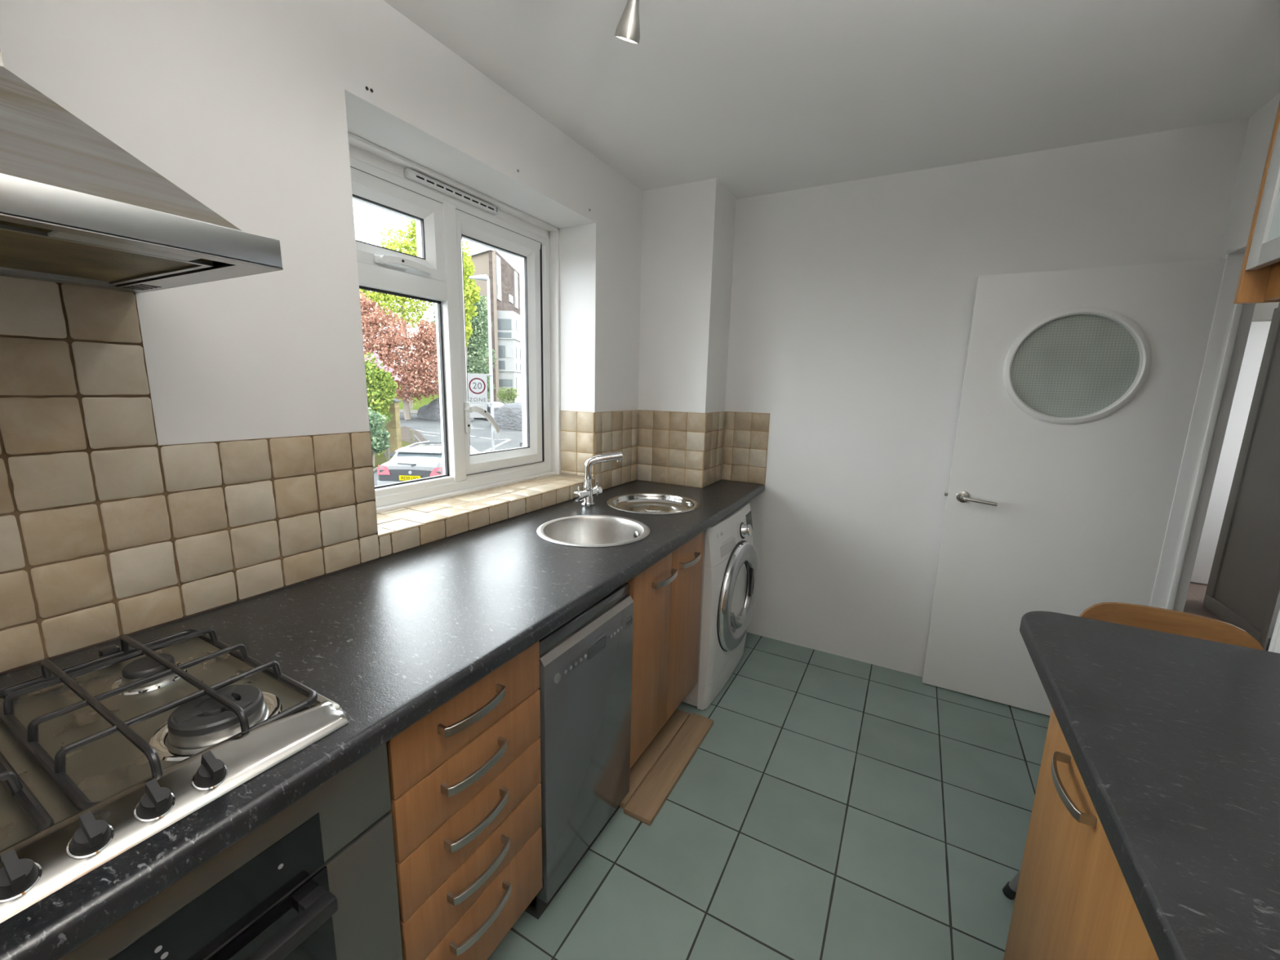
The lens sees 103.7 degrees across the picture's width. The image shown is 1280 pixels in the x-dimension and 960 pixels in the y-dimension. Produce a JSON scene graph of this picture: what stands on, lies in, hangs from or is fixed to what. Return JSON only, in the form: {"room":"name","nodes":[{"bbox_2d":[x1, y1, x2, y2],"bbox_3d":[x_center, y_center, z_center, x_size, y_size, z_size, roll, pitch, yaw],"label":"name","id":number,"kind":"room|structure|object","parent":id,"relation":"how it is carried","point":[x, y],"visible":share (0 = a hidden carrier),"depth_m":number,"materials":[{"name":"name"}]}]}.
{"room":"kitchen","nodes":[
{"label":"kitchen","id":0,"kind":"room"},
{"bbox_2d":[0,0,643,479],"bbox_3d":[-1.004,-0.005,1.359,0.340,2.500,4.313,7,12,28],"label":"wall","id":1,"kind":"structure","parent":0,"point":[249,108],"depth_m":1.20,"materials":[{"name":"paint"}]},
{"bbox_2d":[0,48,283,293],"bbox_3d":[-0.881,-0.696,0.518,0.515,0.829,0.602,7,12,28],"label":"hood","id":2,"kind":"object","parent":1,"relation":"attached to","point":[77,207],"visible":1,"depth_m":0.63,"materials":[{"name":"silver metal"}]},
{"bbox_2d":[0,479,637,675],"bbox_3d":[-0.918,0.276,1.213,0.008,0.004,3.759,7,12,28],"label":"trim","id":3,"kind":"structure","parent":1,"relation":"attached to","point":[393,553],"depth_m":1.16,"materials":[{"name":"brown"}]},
{"bbox_2d":[0,275,638,672],"bbox_3d":[-0.780,-0.142,1.378,0.006,0.773,3.215,7,12,28],"label":"tiled wall","id":4,"kind":"structure","parent":1,"relation":"attached to","point":[108,531],"depth_m":0.99,"materials":[{"name":"tile"}]},
{"bbox_2d":[349,155,551,506],"bbox_3d":[-0.713,-0.507,1.981,0.120,1.103,1.117,7,12,28],"label":"window","id":5,"kind":"structure","parent":1,"relation":"in","point":[436,275],"depth_m":1.97,"materials":[{"name":"white plastic"}]},
{"bbox_2d":[404,168,498,214],"bbox_3d":[-0.682,-1.062,1.865,0.028,0.025,0.420,7,12,28],"label":"air vent","id":6,"kind":"object","parent":1,"relation":"attached to","point":[412,175],"visible":1,"depth_m":1.83,"materials":[{"name":"white plastic"}]},
{"bbox_2d":[347,131,559,513],"bbox_3d":[-0.722,-0.511,1.989,0.136,1.188,1.137,7,12,28],"label":"window frame","id":7,"kind":"structure","parent":1,"relation":"attached to","point":[360,148],"depth_m":2.15,"materials":[{"name":"white plastic"}]},
{"bbox_2d":[560,410,594,478],"bbox_3d":[-0.310,-0.177,2.471,0.200,0.319,0.006,7,12,28],"label":"wall tiles reveal","id":8,"kind":"structure","parent":1,"relation":"attached to","point":[577,428],"depth_m":2.47,"materials":[{"name":"tile"}]},
{"bbox_3d":[-0.605,0.080,2.026,0.245,0.020,1.137,7,12,28],"label":"window","id":9,"kind":"structure","parent":1,"relation":"in","visible":0},
{"bbox_2d":[376,474,595,537],"bbox_3d":[-0.602,0.067,2.022,0.251,0.006,1.137,7,12,28],"label":"windowsill","id":10,"kind":"structure","parent":9,"relation":"on","point":[397,520],"depth_m":1.88,"materials":[{"name":"tile"}]},
{"bbox_2d":[636,177,736,475],"bbox_3d":[0.233,-0.297,2.825,0.395,2.400,0.304,7,12,28],"label":"wall","id":11,"kind":"structure","parent":0,"point":[688,232],"depth_m":2.58,"materials":[{"name":"paint"}]},
{"bbox_2d":[636,409,706,488],"bbox_3d":[0.161,-0.172,2.706,0.395,0.392,0.007,7,12,28],"label":"tiled wall","id":12,"kind":"structure","parent":11,"relation":"attached to","point":[671,444],"depth_m":2.70,"materials":[{"name":"tile"}]},
{"bbox_2d":[701,411,725,488],"bbox_3d":[0.404,-0.173,2.744,0.007,0.392,0.304,7,12,28],"label":"tiled wall","id":13,"kind":"structure","parent":11,"relation":"attached to","point":[712,464],"depth_m":2.73,"materials":[{"name":"tile"}]},
{"bbox_2d":[383,0,1279,199],"bbox_3d":[2.077,-1.244,1.251,5.500,0.120,7.650,7,12,28],"label":"ceiling","id":14,"kind":"structure","parent":0,"point":[756,97],"depth_m":1.58,"materials":[{"name":"paint"}]},
{"bbox_2d":[614,0,639,44],"bbox_3d":[-0.042,-1.079,0.956,0.115,0.197,0.480,3,11,11],"label":"ceiling spotlight","id":15,"kind":"object","parent":14,"relation":"attached to","point":[628,28],"visible":1,"depth_m":1.15,"materials":[{"name":"grey metal"}]},
{"bbox_2d":[487,582,1221,959],"bbox_3d":[2.164,1.242,1.686,5.220,0.120,7.550,7,12,28],"label":"floor","id":16,"kind":"structure","parent":0,"point":[831,806],"depth_m":1.63,"materials":[{"name":"green tile"}]},
{"bbox_2d":[58,742,403,959],"bbox_3d":[-0.805,0.792,0.765,0.618,0.758,0.600,7,12,28],"label":"oven","id":17,"kind":"object","parent":16,"relation":"on","point":[317,880],"visible":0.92,"depth_m":0.72,"materials":[{"name":"black"}]},
{"bbox_2d":[154,863,283,959],"bbox_3d":[-0.536,0.549,0.649,0.001,0.021,0.137,7,12,28],"label":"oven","id":18,"kind":"object","parent":17,"relation":"attached to","point":[171,944],"depth_m":0.64,"materials":[{"name":"grey glass"}]},
{"bbox_2d":[386,640,542,959],"bbox_3d":[-0.576,0.766,1.209,0.619,0.858,0.388,7,12,28],"label":"drawer unit","id":19,"kind":"object","parent":16,"relation":"on","point":[465,777],"visible":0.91,"depth_m":1.03,"materials":[{"name":"brown wood"}]},
{"bbox_2d":[524,582,633,919],"bbox_3d":[-0.383,0.716,1.582,0.578,0.830,0.435,7,12,28],"label":"dishwasher","id":20,"kind":"object","parent":16,"relation":"on","point":[585,688],"visible":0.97,"depth_m":1.39,"materials":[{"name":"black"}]},
{"bbox_2d":[564,615,631,666],"bbox_3d":[-0.109,0.459,1.423,0.001,0.050,0.346,7,12,28],"label":"print","id":21,"kind":"object","parent":20,"relation":"attached to","point":[586,653],"depth_m":1.41,"materials":[{"name":"grey metal"}]},
{"bbox_2d":[619,708,689,808],"bbox_3d":[0.047,1.066,1.972,0.082,0.020,0.565,7,12,28],"label":"board","id":22,"kind":"object","parent":16,"relation":"on","point":[639,771],"visible":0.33,"depth_m":1.96,"materials":[{"name":"brown wood"}]},
{"bbox_2d":[626,530,704,768],"bbox_3d":[-0.122,0.551,2.009,0.619,0.712,0.590,7,12,28],"label":"base cabinet","id":23,"kind":"object","parent":16,"relation":"on","point":[666,596],"visible":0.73,"depth_m":1.82,"materials":[{"name":"brown wood"}]},
{"bbox_2d":[623,712,713,826],"bbox_3d":[0.130,1.077,1.925,0.102,0.020,0.590,7,12,28],"label":"board","id":24,"kind":"object","parent":16,"relation":"on","point":[651,796],"visible":1,"depth_m":1.86,"materials":[{"name":"brown wood"}]},
{"bbox_2d":[682,502,757,710],"bbox_3d":[0.349,0.565,2.452,0.334,0.846,0.590,7,12,28],"label":"washing machine","id":25,"kind":"object","parent":16,"relation":"on","point":[730,563],"visible":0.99,"depth_m":2.23,"materials":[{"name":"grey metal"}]},
{"bbox_2d":[1003,706,1159,959],"bbox_3d":[0.725,0.962,0.307,0.635,0.862,1.566,7,12,28],"label":"base cabinet","id":26,"kind":"object","parent":16,"relation":"on","point":[1073,900],"visible":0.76,"depth_m":0.87,"materials":[{"name":"brown wood"}]},
{"bbox_2d":[1019,610,1279,959],"bbox_3d":[0.699,0.531,0.162,0.643,0.038,2.218,7,12,28],"label":"countertop","id":27,"kind":"structure","parent":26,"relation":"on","point":[1173,740],"depth_m":0.72,"materials":[{"name":"black laminate"}]},
{"bbox_2d":[1002,602,1263,899],"bbox_3d":[1.231,0.801,1.180,0.492,0.890,0.444,7,12,28],"label":"chair","id":28,"kind":"object","parent":16,"relation":"on","point":[1157,619],"visible":0.1,"depth_m":1.28,"materials":[{"name":"brown wood"}]},
{"bbox_3d":[-1.183,0.873,0.136,0.582,0.708,0.866,7,12,28],"label":"base unit","id":29,"kind":"object","parent":16,"relation":"on","visible":0},
{"bbox_2d":[0,479,764,959],"bbox_3d":[-0.540,0.312,1.185,0.703,0.038,4.063,7,12,28],"label":"countertop","id":30,"kind":"structure","parent":29,"relation":"on","point":[391,640],"depth_m":1.03,"materials":[{"name":"black laminate"}]},
{"bbox_2d":[0,627,348,923],"bbox_3d":[-0.808,0.355,0.652,0.534,0.057,0.572,7,12,28],"label":"gas hob","id":31,"kind":"object","parent":30,"relation":"in","point":[100,756],"visible":1,"depth_m":0.69,"materials":[{"name":"grey metal"}]},
{"bbox_2d":[536,515,649,546],"bbox_3d":[-0.170,0.264,1.848,0.410,0.177,0.410,7,12,28],"label":"sink bowl","id":32,"kind":"object","parent":30,"relation":"in","point":[579,531],"visible":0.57,"depth_m":1.98,"materials":[{"name":"metal"}]},
{"bbox_2d":[572,451,622,506],"bbox_3d":[-0.200,-0.009,2.215,0.235,0.235,0.120,-5,12,-31],"label":"mixer tap","id":33,"kind":"object","parent":30,"relation":"on","point":[586,496],"visible":1,"depth_m":2.19,"materials":[{"name":"silver metal"}]},
{"bbox_2d":[606,493,698,514],"bbox_3d":[0.058,0.120,2.279,0.416,0.041,0.416,7,12,28],"label":"bowl","id":34,"kind":"object","parent":30,"relation":"in","point":[636,503],"visible":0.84,"depth_m":2.36,"materials":[{"name":"silver metal"}]},
{"bbox_2d":[721,117,1249,676],"bbox_3d":[1.186,-0.173,2.551,2.350,2.500,0.100,7,12,28],"label":"wall","id":35,"kind":"structure","parent":0,"point":[852,302],"depth_m":2.45,"materials":[{"name":"paint"}]},
{"bbox_2d":[722,411,769,484],"bbox_3d":[0.590,-0.182,2.818,0.250,0.392,0.006,7,12,28],"label":"tiled wall","id":36,"kind":"structure","parent":35,"relation":"attached to","point":[746,433],"depth_m":2.81,"materials":[{"name":"tile"}]},
{"bbox_2d":[1213,302,1279,650],"bbox_3d":[3.306,0.150,0.808,1.230,2.400,7.450,7,12,28],"label":"wall","id":37,"kind":"structure","parent":0,"point":[1251,559],"depth_m":3.11,"materials":[{"name":"white paint"}]},
{"bbox_2d":[1203,594,1271,649],"bbox_3d":[3.784,0.894,3.203,0.014,0.090,0.730,7,12,28],"label":"baseboard","id":38,"kind":"structure","parent":37,"relation":"attached to","point":[1217,608],"depth_m":3.23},
{"bbox_2d":[1202,306,1279,651],"bbox_3d":[3.816,-0.070,3.026,0.033,2.050,0.740,7,12,29],"label":"trim","id":39,"kind":"structure","parent":37,"relation":"attached to","point":[1273,606],"depth_m":3.25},
{"bbox_2d":[1251,302,1279,321],"bbox_3d":[4.398,-0.367,3.750,2.120,2.400,0.120,7,12,28],"label":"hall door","id":40,"kind":"structure","parent":37,"relation":"in","point":[1263,312],"depth_m":3.54,"materials":[{"name":"white paint"}]},
{"bbox_2d":[1190,321,1271,584],"bbox_3d":[4.196,-0.190,3.893,0.870,1.970,0.040,7,12,28],"label":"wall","id":41,"kind":"structure","parent":40,"relation":"attached to","point":[1259,331],"depth_m":3.75,"materials":[{"name":"white paint"}]},
{"bbox_2d":[1218,92,1279,653],"bbox_3d":[1.146,0.220,0.147,0.085,2.400,4.213,7,12,28],"label":"wall","id":42,"kind":"structure","parent":0,"point":[1261,123],"depth_m":1.73,"materials":[{"name":"paint"}]},
{"bbox_2d":[922,258,1226,715],"bbox_3d":[1.738,0.107,2.139,0.759,1.909,0.100,7,12,28],"label":"door","id":43,"kind":"structure","parent":42,"relation":"in","point":[1080,386],"depth_m":2.10,"materials":[{"name":"white wood"}]},
{"bbox_2d":[1149,240,1279,652],"bbox_3d":[1.942,0.195,1.627,0.099,1.948,0.763,7,12,28],"label":"trim","id":44,"kind":"structure","parent":42,"relation":"attached to","point":[1231,323],"depth_m":1.89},
{"bbox_2d":[1233,100,1279,304],"bbox_3d":[1.153,-0.635,0.393,0.313,0.728,1.400,7,12,28],"label":"upper cabinet","id":45,"kind":"object","parent":42,"relation":"attached to","point":[1259,282],"visible":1,"depth_m":1.07,"materials":[{"name":"brown wood"}]},
{"label":"outside","id":46,"kind":"structure","parent":0,"visible":0},
{"bbox_2d":[395,384,439,409],"bbox_3d":[-40.593,-19.980,111.480,122.805,2.506,120.000,7,12,28],"label":"lawn","id":47,"kind":"structure","parent":46,"point":[424,401],"depth_m":59.17,"materials":[{"name":"green plant"}]},
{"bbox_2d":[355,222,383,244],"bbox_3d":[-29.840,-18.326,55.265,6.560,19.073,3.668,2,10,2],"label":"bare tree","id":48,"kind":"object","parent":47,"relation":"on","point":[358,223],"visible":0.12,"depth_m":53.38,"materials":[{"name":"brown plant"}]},
{"bbox_2d":[359,217,435,408],"bbox_3d":[-22.138,-15.409,46.422,9.615,17.518,6.849,3,11,10],"label":"tree","id":49,"kind":"object","parent":47,"relation":"on","point":[407,244],"visible":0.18,"depth_m":45.06,"materials":[{"name":"green plant"}]},
{"bbox_2d":[495,387,519,404],"bbox_3d":[-13.744,-8.424,52.036,2.450,2.313,1.659,1,10,-1],"label":"hedge","id":50,"kind":"object","parent":47,"relation":"on","point":[510,394],"visible":0.99,"depth_m":51.80,"materials":[{"name":"green plant"}]},
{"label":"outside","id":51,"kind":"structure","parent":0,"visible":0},
{"bbox_2d":[400,426,426,444],"bbox_3d":[-12.706,-2.487,27.523,1.230,0.220,9.508,-4,12,-29],"label":"path","id":52,"kind":"structure","parent":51,"point":[405,436],"depth_m":26.75,"materials":[{"name":"grey concrete"}]},
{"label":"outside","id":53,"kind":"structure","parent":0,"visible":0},
{"bbox_2d":[399,408,417,413],"bbox_3d":[-17.378,-5.676,43.090,19.480,0.425,6.396,2,10,2],"label":"pavement","id":54,"kind":"structure","parent":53,"point":[401,411],"depth_m":43.83,"materials":[{"name":"grey concrete"}]},
{"bbox_2d":[429,295,497,400],"bbox_3d":[-15.771,-10.978,44.209,5.808,10.249,4.411,6,12,25],"label":"evergreen tree","id":55,"kind":"object","parent":54,"relation":"on","point":[477,346],"visible":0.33,"depth_m":43.36,"materials":[{"name":"green plant"}]},
{"bbox_2d":[462,240,480,352],"bbox_3d":[-14.172,-12.015,40.425,2.675,13.747,2.832,7,12,28],"label":"maple tree","id":56,"kind":"object","parent":54,"relation":"on","point":[472,291],"visible":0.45,"depth_m":39.73,"materials":[{"name":"green plant"}]},
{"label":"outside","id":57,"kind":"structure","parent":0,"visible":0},
{"bbox_2d":[373,413,522,486],"bbox_3d":[-50.029,-13.560,77.342,159.600,3.492,210.000,7,12,28],"label":"road","id":58,"kind":"structure","parent":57,"point":[479,444],"depth_m":29.95,"materials":[{"name":"grey asphalt"}]},
{"bbox_2d":[359,290,439,419],"bbox_3d":[-17.203,-8.894,35.903,8.010,9.148,5.606,-1,11,-15],"label":"tree","id":59,"kind":"object","parent":58,"relation":"on","point":[422,370],"visible":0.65,"depth_m":35.19,"materials":[{"name":"red plant"}]},
{"bbox_2d":[377,440,479,485],"bbox_3d":[-5.659,-0.369,14.525,1.800,1.505,4.028,2,10,2],"label":"hatchback car","id":60,"kind":"object","parent":58,"relation":"on","point":[411,462],"visible":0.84,"depth_m":12.66,"materials":[{"name":"white paint"}]},
{"bbox_2d":[377,464,390,475],"bbox_3d":[-6.434,-0.247,12.588,0.391,0.232,0.092,5,11,17],"label":"tail light","id":61,"kind":"object","parent":60,"relation":"attached to","point":[382,469],"depth_m":12.59,"materials":[{"name":"red"}]},
{"bbox_2d":[429,466,443,475],"bbox_3d":[-5.051,-0.203,12.533,0.391,0.232,0.092,-1,11,-12],"label":"tail light","id":62,"kind":"object","parent":60,"relation":"attached to","point":[433,471],"depth_m":12.53,"materials":[{"name":"red plastic"}]},
{"bbox_2d":[417,397,474,421],"bbox_3d":[-14.660,-5.343,37.713,4.684,1.699,2.075,7,12,28],"label":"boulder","id":63,"kind":"object","parent":58,"relation":"on","point":[431,411],"visible":0.38,"depth_m":37.19,"materials":[{"name":"grey stone"}]},
{"bbox_2d":[400,420,510,452],"bbox_3d":[-10.792,-2.834,29.864,4.339,0.321,17.038,-5,12,-33],"label":"road marking","id":64,"kind":"object","parent":58,"relation":"on","point":[508,440],"visible":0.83,"depth_m":27.48,"materials":[{"name":"grey paint"}]},
{"bbox_2d":[468,274,494,450],"bbox_3d":[-6.139,-4.259,19.629,0.793,7.144,0.237,3,11,6],"label":"street lamp","id":65,"kind":"object","parent":58,"relation":"on","point":[482,277],"visible":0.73,"depth_m":19.39,"materials":[{"name":"grey metal"}]},
{"bbox_2d":[466,373,492,417],"bbox_3d":[-6.291,-3.275,19.561,1.098,1.698,0.063,-2,11,-18],"label":"speed sign","id":66,"kind":"object","parent":65,"relation":"attached to","point":[477,383],"visible":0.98,"depth_m":19.51,"materials":[{"name":"grey metal"}]},
{"bbox_2d":[493,431,499,439],"bbox_3d":[-5.697,-1.785,20.009,0.211,0.323,0.012,-2,11,-16],"label":"notice","id":67,"kind":"object","parent":65,"relation":"attached to","point":[496,436],"visible":0.76,"depth_m":20.00,"materials":[{"name":"grey"}]},
{"bbox_2d":[469,400,504,420],"bbox_3d":[-12.424,-5.548,39.895,3.980,1.458,1.800,8,12,31],"label":"parked car","id":68,"kind":"object","parent":58,"relation":"on","point":[497,405],"visible":0.09,"depth_m":38.63,"materials":[{"name":"white paint"}]},
{"bbox_2d":[463,246,521,404],"bbox_3d":[-20.251,-20.795,75.664,11.013,17.485,38.462,1,10,-1],"label":"apartment building","id":69,"kind":"structure","parent":58,"relation":"on","point":[504,280],"depth_m":58.80,"materials":[{"name":"brown brick"}]},
{"bbox_2d":[489,402,522,430],"bbox_3d":[-7.793,-4.263,33.483,4.782,1.765,2.070,7,12,28],"label":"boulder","id":70,"kind":"object","parent":58,"relation":"on","point":[509,415],"visible":0.41,"depth_m":32.93,"materials":[{"name":"grey stone"}]},
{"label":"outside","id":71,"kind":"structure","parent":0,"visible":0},
{"bbox_2d":[373,427,417,469],"bbox_3d":[-11.878,-1.575,22.953,4.343,0.432,21.448,-5,12,-31],"label":"verge","id":72,"kind":"structure","parent":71,"point":[380,460],"depth_m":19.73,"materials":[{"name":"green plant"}]},
{"bbox_2d":[368,405,391,466],"bbox_3d":[-9.592,-1.487,17.592,1.571,2.210,1.240,-4,12,-26],"label":"bush","id":73,"kind":"object","parent":72,"relation":"on","point":[380,437],"visible":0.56,"depth_m":17.46,"materials":[{"name":"green plant"}]},
{"bbox_2d":[364,351,403,427],"bbox_3d":[-9.794,-2.689,18.688,4.146,4.096,2.078,7,12,28],"label":"shrub","id":74,"kind":"object","parent":72,"relation":"on","point":[380,385],"visible":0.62,"depth_m":18.73,"materials":[{"name":"green plant"}]},
{"bbox_2d":[385,441,390,461],"bbox_3d":[-9.573,-1.147,19.046,0.150,0.966,0.150,7,12,28],"label":"bollard","id":75,"kind":"object","parent":72,"relation":"on","point":[387,451],"visible":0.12,"depth_m":19.02,"materials":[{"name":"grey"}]},
{"bbox_2d":[382,398,401,456],"bbox_3d":[-9.933,-2.131,20.132,0.624,2.453,0.624,0,11,-9],"label":"gate pillar","id":76,"kind":"structure","parent":72,"relation":"on","point":[393,427],"depth_m":19.99,"materials":[{"name":"grey stone"}]},
{"bbox_2d":[408,429,414,444],"bbox_3d":[-10.043,-1.755,22.129,0.180,0.941,0.180,7,12,28],"label":"bollard","id":77,"kind":"object","parent":72,"relation":"on","point":[411,431],"visible":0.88,"depth_m":22.04,"materials":[{"name":"grey"}]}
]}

